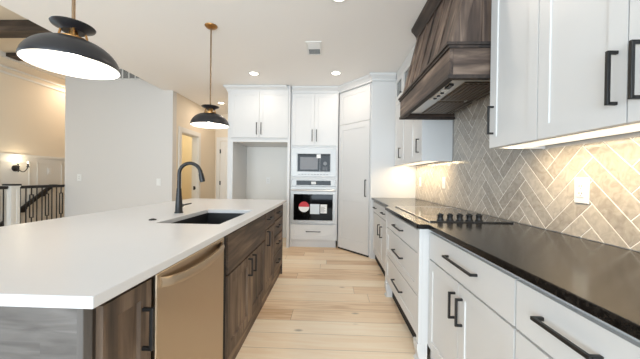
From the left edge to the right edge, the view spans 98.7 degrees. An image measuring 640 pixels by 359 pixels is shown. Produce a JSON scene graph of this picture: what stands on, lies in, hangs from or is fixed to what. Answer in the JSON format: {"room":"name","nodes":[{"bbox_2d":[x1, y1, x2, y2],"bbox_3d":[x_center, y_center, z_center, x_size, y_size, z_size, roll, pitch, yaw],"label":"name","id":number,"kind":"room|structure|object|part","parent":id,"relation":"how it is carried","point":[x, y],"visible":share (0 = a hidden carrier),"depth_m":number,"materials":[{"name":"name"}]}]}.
{"room":"kitchen","nodes":[
{"label":"kitchen","id":0,"kind":"room"},
{"bbox_2d":[0,5,27,52],"bbox_3d":[-4.231,-2.210,3.851,2.693,0.100,7.000,1,0,2],"label":"ceiling","id":1,"kind":"structure","parent":0,"point":[8,45],"depth_m":4.26,"materials":[{"name":"beige paint"}]},
{"bbox_2d":[6,53,22,60],"bbox_3d":[-4.120,-2.131,4.768,2.537,0.064,0.200,1,0,2],"label":"ceiling beam","id":2,"kind":"structure","parent":1,"relation":"attached to","point":[11,55],"depth_m":4.72,"materials":[{"name":"brown wood"}]},
{"bbox_2d":[0,20,52,37],"bbox_3d":[-4.158,-2.083,3.809,2.537,0.149,0.200,1,0,2],"label":"ceiling beam","id":3,"kind":"structure","parent":1,"relation":"attached to","point":[8,28],"depth_m":3.71,"materials":[{"name":"brown wood"}]},
{"bbox_2d":[0,56,64,157],"bbox_3d":[-5.548,-0.537,3.912,0.100,3.280,7.000,1,0,2],"label":"wall","id":4,"kind":"structure","parent":0,"point":[32,115],"depth_m":5.17,"materials":[{"name":"beige paint"}]},
{"bbox_2d":[11,161,29,171],"bbox_3d":[-5.401,-0.235,4.966,0.121,0.205,0.209,1,0,2],"label":"wall sconce","id":5,"kind":"object","parent":4,"relation":"attached to","point":[15,168],"visible":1,"depth_m":4.90,"materials":[{"name":"black metal"}]},
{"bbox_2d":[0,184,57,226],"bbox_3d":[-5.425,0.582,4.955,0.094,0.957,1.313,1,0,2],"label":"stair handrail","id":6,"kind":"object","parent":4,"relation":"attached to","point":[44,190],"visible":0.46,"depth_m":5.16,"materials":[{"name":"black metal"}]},
{"bbox_2d":[0,50,64,223],"bbox_3d":[-5.473,-0.536,3.904,0.050,3.280,6.790,1,0,2],"label":"trim","id":7,"kind":"structure","parent":4,"relation":"attached to","point":[36,174],"depth_m":5.25,"materials":[{"name":"white paint"}]},
{"bbox_2d":[64,67,176,216],"bbox_3d":[-3.697,-0.521,5.102,2.030,3.280,0.120,1,0,2],"label":"wall","id":8,"kind":"structure","parent":0,"point":[120,135],"depth_m":5.04,"materials":[{"name":"white paint"}]},
{"bbox_2d":[114,68,141,79],"bbox_3d":[-3.546,-1.931,5.021,0.600,0.215,0.011,1,0,2],"label":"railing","id":9,"kind":"object","parent":8,"relation":"in","point":[125,75],"visible":0.33,"depth_m":5.02,"materials":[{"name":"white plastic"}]},
{"bbox_2d":[156,179,160,185],"bbox_3d":[-2.942,0.046,5.010,0.079,0.128,0.011,1,0,2],"label":"light switch","id":10,"kind":"object","parent":8,"relation":"attached to","point":[158,181],"visible":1,"depth_m":5.01,"materials":[{"name":"white plastic"}]},
{"bbox_2d":[176,93,214,198],"bbox_3d":[-2.711,-0.250,5.992,0.120,2.750,1.730,1,0,2],"label":"wall","id":11,"kind":"structure","parent":0,"point":[187,109],"depth_m":6.20,"materials":[{"name":"beige paint"}]},
{"bbox_2d":[178,126,200,197],"bbox_3d":[-2.723,0.058,5.634,0.150,2.140,0.870,1,0,2],"label":"trim","id":12,"kind":"structure","parent":11,"relation":"attached to","point":[196,137],"depth_m":5.96,"materials":[{"name":"white"}]},
{"bbox_2d":[181,114,227,199],"bbox_3d":[-2.920,-0.259,6.925,3.210,2.750,0.120,1,0,2],"label":"wall","id":13,"kind":"structure","parent":0,"point":[186,179],"depth_m":6.88,"materials":[{"name":"beige paint"}]},
{"bbox_2d":[216,137,227,198],"bbox_3d":[-2.087,0.043,6.825,0.990,2.170,0.019,1,0,2],"label":"trim","id":14,"kind":"structure","parent":13,"relation":"attached to","point":[219,139],"depth_m":6.83,"materials":[{"name":"white wood"}]},
{"bbox_2d":[219,141,227,198],"bbox_3d":[-2.095,0.088,6.792,0.802,2.060,0.083,1,0,2],"label":"door","id":15,"kind":"structure","parent":13,"relation":"in","point":[223,144],"depth_m":6.83,"materials":[{"name":"white wood"}]},
{"bbox_2d":[0,0,426,113],"bbox_3d":[-1.575,-1.853,2.686,6.180,0.530,8.470,1,0,2],"label":"ceiling","id":16,"kind":"structure","parent":0,"point":[165,44],"depth_m":3.05,"materials":[{"name":"white paint"}]},
{"bbox_2d":[16,0,120,79],"bbox_3d":[-1.204,-1.063,1.345,0.378,1.020,0.378,1,0,2],"label":"pendant light","id":17,"kind":"object","parent":16,"relation":"hanging from","point":[67,53],"visible":1,"depth_m":1.33,"materials":[{"name":"black metal"}]},
{"bbox_3d":[-1.210,-0.615,1.348,0.378,0.122,0.378,1,0,2],"label":"lamp shade","id":18,"kind":"part","parent":17,"relation":"part of","materials":[{"name":"black metal"}]},
{"bbox_3d":[-1.208,-0.737,1.348,0.174,0.033,0.174,1,0,2],"label":"plate","id":19,"kind":"part","parent":17,"relation":"part of","materials":[{"name":"black metal"}]},
{"bbox_3d":[-1.210,-0.624,1.348,0.060,0.100,0.060,1,0,2],"label":"bulb","id":20,"kind":"part","parent":17,"relation":"part of","materials":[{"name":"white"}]},
{"bbox_3d":[-1.203,-1.155,1.345,0.015,0.818,0.015,1,0,2],"label":"rod","id":21,"kind":"part","parent":17,"relation":"part of","materials":[{"name":"brown metal"}]},
{"bbox_2d":[190,23,228,128],"bbox_3d":[-1.129,-1.069,2.839,0.378,1.027,0.378,1,0,2],"label":"pendant light","id":22,"kind":"object","parent":16,"relation":"hanging from","point":[209,119],"visible":1,"depth_m":2.81,"materials":[{"name":"black metal"}]},
{"bbox_3d":[-1.135,-0.617,2.842,0.378,0.122,0.378,1,0,2],"label":"lamp shade","id":23,"kind":"part","parent":22,"relation":"part of","materials":[{"name":"black metal"}]},
{"bbox_3d":[-1.133,-0.739,2.841,0.174,0.033,0.174,1,0,2],"label":"plate","id":24,"kind":"part","parent":22,"relation":"part of","materials":[{"name":"black"}]},
{"bbox_3d":[-1.128,-1.161,2.838,0.015,0.825,0.015,1,0,2],"label":"rod","id":25,"kind":"part","parent":22,"relation":"part of","materials":[{"name":"brown metal"}]},
{"bbox_2d":[248,71,259,75],"bbox_3d":[-0.990,-1.587,4.121,0.172,0.006,0.172,1,0,2],"label":"recessed light","id":26,"kind":"object","parent":16,"relation":"in","point":[253,73],"visible":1,"depth_m":4.12,"materials":[{"name":"white plastic"}]},
{"bbox_2d":[306,41,321,54],"bbox_3d":[-0.069,-1.567,3.295,0.180,0.011,0.340,1,0,2],"label":"ceiling vent","id":27,"kind":"object","parent":16,"relation":"in","point":[313,47],"visible":1,"depth_m":3.26,"materials":[{"name":"white plastic"}]},
{"bbox_2d":[330,71,341,74],"bbox_3d":[0.236,-1.571,4.064,0.172,0.006,0.172,1,0,2],"label":"recessed light","id":28,"kind":"object","parent":16,"relation":"in","point":[332,72],"visible":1,"depth_m":4.07,"materials":[{"name":"white plastic"}]},
{"bbox_2d":[331,0,346,2],"bbox_3d":[0.164,-1.560,2.346,0.172,0.006,0.172,1,0,2],"label":"recessed light","id":29,"kind":"object","parent":16,"relation":"in","point":[335,1],"visible":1,"depth_m":2.41,"materials":[{"name":"white plastic"}]},
{"bbox_2d":[246,115,338,230],"bbox_3d":[0.057,-0.211,5.491,3.090,2.750,0.120,1,0,2],"label":"wall","id":30,"kind":"structure","parent":0,"point":[262,162],"depth_m":5.47,"materials":[{"name":"white paint"}]},
{"bbox_2d":[235,238,429,358],"bbox_3d":[-2.087,1.194,2.889,7.140,0.080,8.800,1,0,2],"label":"floor","id":31,"kind":"structure","parent":0,"point":[325,302],"depth_m":2.40,"materials":[{"name":"brown wood"}]},
{"bbox_2d":[0,306,92,358],"bbox_3d":[-1.006,0.741,0.711,0.835,0.883,0.029,1,0,2],"label":"island end panel","id":32,"kind":"object","parent":31,"relation":"on","point":[25,332],"visible":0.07,"depth_m":0.69,"materials":[{"name":"grey wood"}]},
{"bbox_3d":[-0.597,0.746,0.696,0.018,0.883,0.029,1,0,2],"label":"corner post","id":33,"kind":"part","parent":32,"relation":"part of","materials":[{"name":"grey wood"}]},
{"bbox_2d":[92,279,153,358],"bbox_3d":[-0.975,0.741,0.830,0.887,0.883,0.211,1,0,2],"label":"base cabinet","id":34,"kind":"object","parent":31,"relation":"on","point":[123,325],"visible":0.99,"depth_m":0.81,"materials":[{"name":"brown wood"}]},
{"bbox_2d":[0,198,286,308],"bbox_3d":[-1.089,0.273,2.091,1.222,0.030,2.848,1,0,2],"label":"countertop","id":35,"kind":"structure","parent":34,"relation":"on","point":[85,261],"depth_m":1.08,"materials":[{"name":"white stone"}]},
{"bbox_2d":[174,162,204,212],"bbox_3d":[-1.013,0.060,2.122,0.223,0.397,0.157,1,0,38],"label":"faucet","id":36,"kind":"object","parent":35,"relation":"on","point":[178,203],"visible":0.99,"depth_m":2.10,"materials":[{"name":"black metal"}]},
{"bbox_3d":[-1.002,-0.028,2.115,0.191,0.221,0.027,1,0,2],"label":"spout","id":37,"kind":"part","parent":36,"relation":"part of","materials":[{"name":"black metal"}]},
{"bbox_2d":[174,213,244,223],"bbox_3d":[-0.788,0.408,2.012,0.425,0.230,0.747,1,0,2],"label":"sink","id":38,"kind":"object","parent":35,"relation":"in","point":[207,218],"visible":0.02,"depth_m":2.37,"materials":[{"name":"black"}]},
{"bbox_3d":[-0.544,0.472,0.869,0.035,0.135,0.011,1,0,2],"label":"handle","id":39,"kind":"part","parent":34,"relation":"part of","materials":[{"name":"black metal"}]},
{"bbox_2d":[148,237,224,358],"bbox_3d":[-0.810,0.748,1.236,0.607,0.868,0.594,1,0,2],"label":"dishwasher","id":40,"kind":"object","parent":31,"relation":"on","point":[187,295],"visible":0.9,"depth_m":1.16,"materials":[{"name":"silver"}]},
{"bbox_3d":[-0.525,0.364,1.216,0.046,0.056,0.535,1,0,2],"label":"handle","id":41,"kind":"part","parent":40,"relation":"part of","materials":[{"name":"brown metal"}]},
{"bbox_2d":[223,215,264,358],"bbox_3d":[-0.929,0.733,2.032,0.887,0.883,0.975,1,0,2],"label":"base cabinet","id":42,"kind":"object","parent":31,"relation":"on","point":[244,249],"visible":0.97,"depth_m":1.88,"materials":[{"name":"brown wood"}]},
{"bbox_3d":[-0.538,0.803,1.822,0.020,0.485,0.450,1,0,2],"label":"door","id":43,"kind":"part","parent":42,"relation":"part of","materials":[{"name":"brown wood"}]},
{"bbox_3d":[-0.503,0.635,1.994,0.035,0.130,0.011,1,0,2],"label":"handle","id":44,"kind":"part","parent":42,"relation":"part of","materials":[{"name":"black metal"}]},
{"bbox_3d":[-0.499,0.635,2.099,0.035,0.130,0.011,1,0,2],"label":"handle","id":45,"kind":"part","parent":42,"relation":"part of","materials":[{"name":"black metal"}]},
{"bbox_3d":[-0.521,0.801,2.276,0.020,0.485,0.450,1,0,2],"label":"door","id":46,"kind":"part","parent":42,"relation":"part of","materials":[{"name":"brown wood"}]},
{"bbox_2d":[223,85,290,247],"bbox_3d":[-1.067,-0.221,5.049,1.133,2.748,0.845,1,0,2],"label":"tall cabinet","id":47,"kind":"object","parent":31,"relation":"on","point":[258,115],"visible":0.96,"depth_m":4.67,"materials":[{"name":"white wood"}]},
{"bbox_3d":[-1.525,-0.228,5.097,0.090,2.748,0.783,1,0,2],"label":"panel","id":48,"kind":"part","parent":47,"relation":"part of","materials":[{"name":"white wood"}]},
{"bbox_3d":[-1.279,-1.105,4.681,0.490,0.785,0.020,1,0,2],"label":"door","id":49,"kind":"part","parent":47,"relation":"part of","materials":[{"name":"white wood"}]},
{"bbox_3d":[-1.051,-1.541,5.016,1.133,0.107,0.797,1,0,2],"label":"crown","id":50,"kind":"part","parent":47,"relation":"part of","materials":[{"name":"white wood"}]},
{"bbox_3d":[-0.784,-1.099,4.662,0.490,0.785,0.020,1,0,2],"label":"door","id":51,"kind":"part","parent":47,"relation":"part of","materials":[{"name":"white wood"}]},
{"bbox_3d":[-0.521,-0.214,5.059,0.043,2.748,0.783,1,0,2],"label":"panel","id":52,"kind":"part","parent":47,"relation":"part of","materials":[{"name":"white wood"}]},
{"bbox_2d":[262,209,274,306],"bbox_3d":[-0.903,0.729,2.730,0.887,0.883,0.418,1,0,2],"label":"base cabinet","id":53,"kind":"object","parent":31,"relation":"on","point":[270,216],"visible":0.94,"depth_m":2.70,"materials":[{"name":"brown wood"}]},
{"bbox_3d":[-0.504,0.756,2.715,0.020,0.568,0.406,1,0,2],"label":"door","id":54,"kind":"part","parent":53,"relation":"part of","materials":[{"name":"brown wood"}]},
{"bbox_3d":[-0.480,0.552,2.570,0.035,0.140,0.011,1,0,2],"label":"handle","id":55,"kind":"part","parent":53,"relation":"part of","materials":[{"name":"black metal"}]},
{"bbox_3d":[-0.499,0.389,2.712,0.020,0.144,0.406,1,0,2],"label":"drawer","id":56,"kind":"part","parent":53,"relation":"part of","materials":[{"name":"brown wood"}]},
{"bbox_2d":[272,205,282,287],"bbox_3d":[-0.885,0.726,3.181,0.887,0.883,0.480,1,0,2],"label":"base cabinet","id":57,"kind":"object","parent":31,"relation":"on","point":[278,211],"visible":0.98,"depth_m":3.11,"materials":[{"name":"brown wood"}]},
{"bbox_3d":[-0.489,0.929,3.166,0.020,0.217,0.466,1,0,2],"label":"drawer","id":58,"kind":"part","parent":57,"relation":"part of","materials":[{"name":"brown wood"}]},
{"bbox_3d":[-0.486,0.717,3.164,0.020,0.182,0.466,1,0,2],"label":"drawer","id":59,"kind":"part","parent":57,"relation":"part of","materials":[{"name":"brown wood"}]},
{"bbox_3d":[-0.484,0.532,3.163,0.020,0.162,0.466,1,0,2],"label":"drawer","id":60,"kind":"part","parent":57,"relation":"part of","materials":[{"name":"brown wood"}]},
{"bbox_3d":[-0.482,0.376,3.162,0.020,0.124,0.466,1,0,2],"label":"drawer","id":61,"kind":"part","parent":57,"relation":"part of","materials":[{"name":"brown wood"}]},
{"bbox_2d":[280,204,282,273],"bbox_3d":[-0.955,0.733,2.070,0.873,0.883,2.745,1,0,2],"label":"panel","id":62,"kind":"object","parent":31,"relation":"on","point":[282,204],"visible":0.13,"depth_m":3.41,"materials":[{"name":"brown wood"}]},
{"bbox_2d":[289,86,338,247],"bbox_3d":[-0.089,-0.209,5.039,0.812,2.748,0.790,1,0,2],"label":"tall cabinet","id":63,"kind":"object","parent":31,"relation":"on","point":[314,109],"visible":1,"depth_m":4.69,"materials":[{"name":"white wood"}]},
{"bbox_3d":[-0.284,-1.023,4.698,0.378,0.885,0.020,1,0,2],"label":"door","id":64,"kind":"part","parent":63,"relation":"part of","materials":[{"name":"white wood"}]},
{"bbox_2d":[291,180,335,223],"bbox_3d":[-0.117,0.379,4.660,0.760,0.743,0.099,1,0,2],"label":"wall oven","id":65,"kind":"object","parent":63,"relation":"in","point":[309,205],"visible":1,"depth_m":4.67,"materials":[{"name":"silver metal"}]},
{"bbox_3d":[-0.116,0.182,4.641,0.740,0.027,0.063,1,0,2],"label":"handle","id":66,"kind":"part","parent":65,"relation":"part of","materials":[{"name":"silver metal"}]},
{"bbox_3d":[-0.118,0.473,4.677,0.664,0.441,0.004,1,0,2],"label":"glass","id":67,"kind":"part","parent":65,"relation":"part of","materials":[{"name":"black glass"}]},
{"bbox_2d":[291,148,335,176],"bbox_3d":[-0.108,-0.295,4.681,0.760,0.480,0.045,1,0,2],"label":"microwave","id":68,"kind":"object","parent":63,"relation":"in","point":[304,161],"visible":1,"depth_m":4.67,"materials":[{"name":"silver metal"}]},
{"bbox_3d":[-0.193,-0.286,4.681,0.380,0.295,0.010,1,0,2],"label":"door","id":69,"kind":"part","parent":68,"relation":"part of","materials":[{"name":"black glass"}]},
{"bbox_3d":[0.087,-0.283,4.670,0.170,0.295,0.010,1,0,2],"label":"control panel","id":70,"kind":"part","parent":68,"relation":"part of","materials":[{"name":"black glass"}]},
{"bbox_3d":[-0.116,0.900,4.704,0.762,0.255,0.020,1,0,2],"label":"drawer","id":71,"kind":"part","parent":63,"relation":"part of","materials":[{"name":"white wood"}]},
{"bbox_3d":[-0.086,-1.526,4.666,0.772,0.107,0.062,1,0,2],"label":"crown","id":72,"kind":"part","parent":63,"relation":"part of","materials":[{"name":"white wood"}]},
{"bbox_3d":[0.100,-1.018,4.683,0.378,0.885,0.020,1,0,2],"label":"door","id":73,"kind":"part","parent":63,"relation":"part of","materials":[{"name":"white wood"}]},
{"bbox_2d":[337,72,415,258],"bbox_3d":[0.855,-0.195,4.710,1.192,2.748,1.376,1,0,2],"label":"pantry cabinet","id":74,"kind":"object","parent":31,"relation":"on","point":[367,170],"visible":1,"depth_m":4.21,"materials":[{"name":"white wood"}]},
{"bbox_3d":[0.534,0.122,4.431,0.020,2.055,0.677,0,0,-39],"label":"door","id":75,"kind":"part","parent":74,"relation":"part of","materials":[{"name":"white wood"}]},
{"bbox_3d":[0.551,-1.179,4.422,0.020,0.535,0.677,0,0,-39],"label":"door","id":76,"kind":"part","parent":74,"relation":"part of","materials":[{"name":"white wood"}]},
{"bbox_3d":[0.640,-1.514,4.266,1.067,0.107,0.279,1,0,39],"label":"crown","id":77,"kind":"part","parent":74,"relation":"part of","materials":[{"name":"white wood"}]},
{"bbox_2d":[372,201,385,275],"bbox_3d":[1.055,0.749,3.465,0.652,0.883,1.233,1,0,2],"label":"base cabinet","id":78,"kind":"object","parent":31,"relation":"on","point":[379,214],"visible":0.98,"depth_m":3.52,"materials":[{"name":"white wood"}]},
{"bbox_3d":[0.789,0.397,3.778,0.020,0.145,0.605,1,0,2],"label":"drawer","id":79,"kind":"part","parent":78,"relation":"part of","materials":[{"name":"white wood"}]},
{"bbox_3d":[0.785,0.767,3.780,0.020,0.575,0.605,1,0,2],"label":"door","id":80,"kind":"part","parent":78,"relation":"part of","materials":[{"name":"white wood"}]},
{"bbox_3d":[0.761,0.771,3.171,0.020,0.575,0.605,1,0,2],"label":"door","id":81,"kind":"part","parent":78,"relation":"part of","materials":[{"name":"white wood"}]},
{"bbox_3d":[0.766,0.401,3.168,0.020,0.145,0.605,1,0,2],"label":"drawer","id":82,"kind":"part","parent":78,"relation":"part of","materials":[{"name":"white wood"}]},
{"bbox_2d":[384,211,431,358],"bbox_3d":[0.982,0.756,2.309,0.710,0.883,1.080,1,0,2],"label":"base cabinet","id":83,"kind":"object","parent":31,"relation":"on","point":[407,258],"visible":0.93,"depth_m":1.99,"materials":[{"name":"white wood"}]},
{"bbox_3d":[0.643,0.896,2.323,0.035,0.011,0.280,1,0,2],"label":"handle","id":84,"kind":"part","parent":83,"relation":"part of","materials":[{"name":"black metal"}]},
{"bbox_3d":[0.646,0.626,2.321,0.035,0.011,0.280,1,0,2],"label":"handle","id":85,"kind":"part","parent":83,"relation":"part of","materials":[{"name":"black metal"}]},
{"bbox_3d":[0.669,0.896,2.322,0.020,0.250,0.990,1,0,2],"label":"drawer","id":86,"kind":"part","parent":83,"relation":"part of","materials":[{"name":"white wood"}]},
{"bbox_3d":[0.673,0.626,2.320,0.020,0.270,0.990,1,0,2],"label":"drawer","id":87,"kind":"part","parent":83,"relation":"part of","materials":[{"name":"white wood"}]},
{"bbox_3d":[0.676,0.406,2.318,0.020,0.150,0.990,1,0,2],"label":"drawer","id":88,"kind":"part","parent":83,"relation":"part of","materials":[{"name":"white wood"}]},
{"bbox_2d":[428,231,521,358],"bbox_3d":[0.974,0.762,1.351,0.652,0.883,0.829,1,0,2],"label":"base cabinet","id":89,"kind":"object","parent":31,"relation":"on","point":[472,299],"visible":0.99,"depth_m":1.27,"materials":[{"name":"white wood"}]},
{"bbox_3d":[0.700,0.791,1.566,0.020,0.555,0.406,1,0,2],"label":"door","id":90,"kind":"part","parent":89,"relation":"part of","materials":[{"name":"white wood"}]},
{"bbox_3d":[0.669,0.639,1.399,0.035,0.135,0.011,1,0,2],"label":"handle","id":91,"kind":"part","parent":89,"relation":"part of","materials":[{"name":"black metal"}]},
{"bbox_3d":[0.666,0.640,1.322,0.035,0.135,0.011,1,0,2],"label":"handle","id":92,"kind":"part","parent":89,"relation":"part of","materials":[{"name":"black metal"}]},
{"bbox_3d":[0.670,0.415,1.338,0.035,0.011,0.300,1,0,2],"label":"handle","id":93,"kind":"part","parent":89,"relation":"part of","materials":[{"name":"black metal"}]},
{"bbox_3d":[0.684,0.793,1.155,0.020,0.555,0.406,1,0,2],"label":"door","id":94,"kind":"part","parent":89,"relation":"part of","materials":[{"name":"white wood"}]},
{"bbox_2d":[515,279,639,358],"bbox_3d":[0.940,0.768,0.443,0.652,0.883,0.987,1,0,2],"label":"base cabinet","id":95,"kind":"object","parent":31,"relation":"on","point":[549,326],"visible":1,"depth_m":0.76,"materials":[{"name":"white wood"}]},
{"bbox_2d":[372,198,639,339],"bbox_3d":[0.974,0.301,1.875,0.705,0.030,4.418,1,0,2],"label":"countertop","id":96,"kind":"structure","parent":95,"relation":"on","point":[601,280],"depth_m":0.99,"materials":[{"name":"black stone"}]},
{"bbox_2d":[395,206,513,223],"bbox_3d":[1.020,0.256,2.293,0.551,0.054,0.954,1,0,2],"label":"cooktop","id":97,"kind":"object","parent":96,"relation":"in","point":[430,214],"visible":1,"depth_m":2.05,"materials":[{"name":"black glass"}]},
{"bbox_3d":[0.821,0.256,1.877,0.048,0.044,0.048,1,0,2],"label":"knob","id":98,"kind":"part","parent":97,"relation":"part of","materials":[{"name":"black plastic"}]},
{"bbox_3d":[0.885,0.257,1.874,0.048,0.044,0.048,1,0,2],"label":"knob","id":99,"kind":"part","parent":97,"relation":"part of","materials":[{"name":"black plastic"}]},
{"bbox_3d":[0.950,0.258,1.872,0.048,0.044,0.048,1,0,2],"label":"knob","id":100,"kind":"part","parent":97,"relation":"part of","materials":[{"name":"black plastic"}]},
{"bbox_3d":[1.014,0.258,1.869,0.048,0.044,0.048,1,0,2],"label":"knob","id":101,"kind":"part","parent":97,"relation":"part of","materials":[{"name":"black plastic"}]},
{"bbox_3d":[1.002,0.282,1.820,0.539,0.008,0.006,1,0,2],"label":"edge trim","id":102,"kind":"part","parent":97,"relation":"part of","materials":[{"name":"black metal"}]},
{"bbox_3d":[1.079,0.259,1.867,0.048,0.044,0.048,1,0,2],"label":"knob","id":103,"kind":"part","parent":97,"relation":"part of","materials":[{"name":"black plastic"}]},
{"bbox_3d":[0.660,0.653,0.472,0.020,0.265,0.938,1,0,2],"label":"drawer","id":104,"kind":"part","parent":95,"relation":"part of","materials":[{"name":"white wood"}]},
{"bbox_3d":[0.647,0.417,0.734,0.035,0.011,0.190,1,0,2],"label":"handle","id":105,"kind":"part","parent":95,"relation":"part of","materials":[{"name":"black metal"}]},
{"bbox_2d":[415,92,639,251],"bbox_3d":[1.399,-0.170,1.862,0.131,2.750,7.030,1,0,2],"label":"wall","id":106,"kind":"structure","parent":0,"point":[533,187],"depth_m":1.62,"materials":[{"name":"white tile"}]},
{"bbox_2d":[395,43,452,165],"bbox_3d":[1.229,-0.875,3.459,0.347,1.361,1.217,1,0,2],"label":"upper cabinet","id":107,"kind":"object","parent":106,"relation":"attached to","point":[416,141],"visible":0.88,"depth_m":3.03,"materials":[{"name":"white wood"}]},
{"bbox_3d":[1.112,-0.661,3.870,0.020,0.922,0.401,1,0,2],"label":"door","id":108,"kind":"part","parent":107,"relation":"part of","materials":[{"name":"white wood"}]},
{"bbox_3d":[1.120,-1.288,3.866,0.020,0.320,0.401,1,0,2],"label":"glass door","id":109,"kind":"part","parent":107,"relation":"part of","materials":[{"name":"white"}]},
{"bbox_3d":[1.120,-1.288,3.866,0.004,0.201,0.261,1,0,2],"label":"pane","id":110,"kind":"part","parent":107,"relation":"part of","materials":[{"name":"clear glass"}]},
{"bbox_3d":[1.097,-0.658,3.465,0.020,0.922,0.401,1,0,2],"label":"door","id":111,"kind":"part","parent":107,"relation":"part of","materials":[{"name":"white wood"}]},
{"bbox_3d":[1.127,-1.502,3.440,0.062,0.107,1.120,1,0,2],"label":"crown","id":112,"kind":"part","parent":107,"relation":"part of","materials":[{"name":"white wood"}]},
{"bbox_3d":[1.105,-1.285,3.461,0.020,0.320,0.401,1,0,2],"label":"glass door","id":113,"kind":"part","parent":107,"relation":"part of","materials":[{"name":"white"}]},
{"bbox_3d":[1.081,-0.656,3.060,0.020,0.922,0.401,1,0,2],"label":"door","id":114,"kind":"part","parent":107,"relation":"part of","materials":[{"name":"white wood"}]},
{"bbox_3d":[1.047,-0.365,2.963,0.035,0.150,0.011,1,0,2],"label":"handle","id":115,"kind":"part","parent":107,"relation":"part of","materials":[{"name":"black"}]},
{"bbox_2d":[406,161,437,164],"bbox_3d":[1.236,-0.209,3.464,0.200,0.006,1.120,1,0,2],"label":"light","id":116,"kind":"object","parent":107,"relation":"attached to","point":[423,162],"visible":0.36,"depth_m":3.32,"materials":[{"name":"white"}]},
{"bbox_2d":[442,177,445,188],"bbox_3d":[1.372,0.037,3.050,0.010,0.128,0.079,1,0,2],"label":"wall outlet","id":117,"kind":"object","parent":106,"relation":"attached to","point":[443,178],"visible":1,"depth_m":3.04,"materials":[{"name":"white plastic"}]},
{"bbox_2d":[398,0,491,119],"bbox_3d":[1.075,-1.081,2.246,0.566,0.935,1.209,1,0,2],"label":"range hood","id":118,"kind":"object","parent":106,"relation":"attached to","point":[450,68],"visible":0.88,"depth_m":1.93,"materials":[{"name":"brown wood"}]},
{"bbox_3d":[0.957,-1.494,2.254,0.068,0.112,1.197,1,0,2],"label":"crown","id":119,"kind":"part","parent":118,"relation":"part of","materials":[{"name":"brown wood"}]},
{"bbox_3d":[0.904,-0.645,2.103,0.055,0.006,0.240,1,0,2],"label":"control panel","id":120,"kind":"part","parent":118,"relation":"part of","materials":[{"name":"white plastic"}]},
{"bbox_3d":[1.071,-0.723,2.247,0.566,0.218,1.205,1,0,2],"label":"ledge moulding","id":121,"kind":"part","parent":118,"relation":"part of","materials":[{"name":"brown wood"}]},
{"bbox_2d":[487,0,605,148],"bbox_3d":[1.152,-0.863,1.445,0.347,1.361,0.381,1,0,2],"label":"upper cabinet","id":122,"kind":"object","parent":106,"relation":"attached to","point":[512,112],"visible":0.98,"depth_m":1.44,"materials":[{"name":"white wood"}]},
{"bbox_3d":[0.995,-0.346,1.607,0.035,0.165,0.011,1,0,2],"label":"handle","id":123,"kind":"part","parent":122,"relation":"part of","materials":[{"name":"black metal"}]},
{"bbox_3d":[1.020,-0.646,1.452,0.020,0.922,0.376,1,0,2],"label":"door","id":124,"kind":"part","parent":122,"relation":"part of","materials":[{"name":"white wood"}]},
{"bbox_2d":[574,178,589,203],"bbox_3d":[1.308,0.054,1.376,0.010,0.128,0.079,1,0,2],"label":"wall outlet","id":125,"kind":"object","parent":106,"relation":"attached to","point":[581,185],"visible":1,"depth_m":1.37,"materials":[{"name":"white plastic"}]},
{"bbox_2d":[577,183,583,197],"bbox_3d":[1.305,0.054,1.377,0.003,0.070,0.034,1,0,2],"label":"receptacle","id":126,"kind":"object","parent":125,"relation":"attached to","point":[580,186],"depth_m":1.38,"materials":[{"name":"white plastic"}]},
{"bbox_2d":[537,0,639,139],"bbox_3d":[1.130,-0.859,0.871,0.347,1.361,0.767,1,0,2],"label":"upper cabinet","id":127,"kind":"object","parent":106,"relation":"attached to","point":[589,69],"visible":1,"depth_m":1.02,"materials":[{"name":"white wood"}]},
{"bbox_2d":[513,123,639,146],"bbox_3d":[1.144,-0.194,1.066,0.200,0.006,1.100,1,0,2],"label":"light","id":128,"kind":"object","parent":127,"relation":"attached to","point":[634,127],"visible":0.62,"depth_m":1.20,"materials":[{"name":"white plastic"}]},
{"bbox_3d":[0.969,-0.337,0.914,0.035,0.180,0.011,1,0,2],"label":"handle","id":129,"kind":"part","parent":127,"relation":"part of","materials":[{"name":"black metal"}]},
{"bbox_3d":[0.990,-0.641,0.685,0.020,0.922,0.378,1,0,2],"label":"door","id":130,"kind":"part","parent":127,"relation":"part of","materials":[{"name":"white wood"}]},
{"bbox_3d":[0.966,-0.336,0.842,0.035,0.180,0.011,1,0,2],"label":"handle","id":131,"kind":"part","parent":127,"relation":"part of","materials":[{"name":"black metal"}]},
{"bbox_3d":[-4.796,0.933,3.941,0.120,0.360,2.298,1,0,2],"label":"wall","id":132,"kind":"structure","parent":0,"visible":0},
{"bbox_2d":[0,186,7,225],"bbox_3d":[-4.798,0.427,3.716,0.060,0.650,0.954,1,0,2],"label":"stair railing","id":133,"kind":"object","parent":132,"relation":"on","point":[1,187],"visible":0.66,"depth_m":4.15,"materials":[{"name":"black metal"}]},
{"bbox_2d":[2,184,21,225],"bbox_3d":[-4.777,0.409,4.263,0.156,0.681,0.140,1,0,2],"label":"newel post","id":134,"kind":"object","parent":132,"relation":"on","point":[12,194],"visible":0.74,"depth_m":4.21,"materials":[{"name":"white wood"}]},
{"bbox_2d":[20,185,64,222],"bbox_3d":[-4.760,0.421,4.708,0.060,0.650,0.749,1,0,2],"label":"stair railing","id":135,"kind":"object","parent":132,"relation":"on","point":[25,187],"visible":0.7,"depth_m":4.70,"materials":[{"name":"black metal"}]},
{"bbox_3d":[-4.756,0.120,4.707,0.060,0.047,0.749,1,0,2],"label":"rail","id":136,"kind":"part","parent":135,"relation":"part of","materials":[{"name":"black metal"}]}
]}

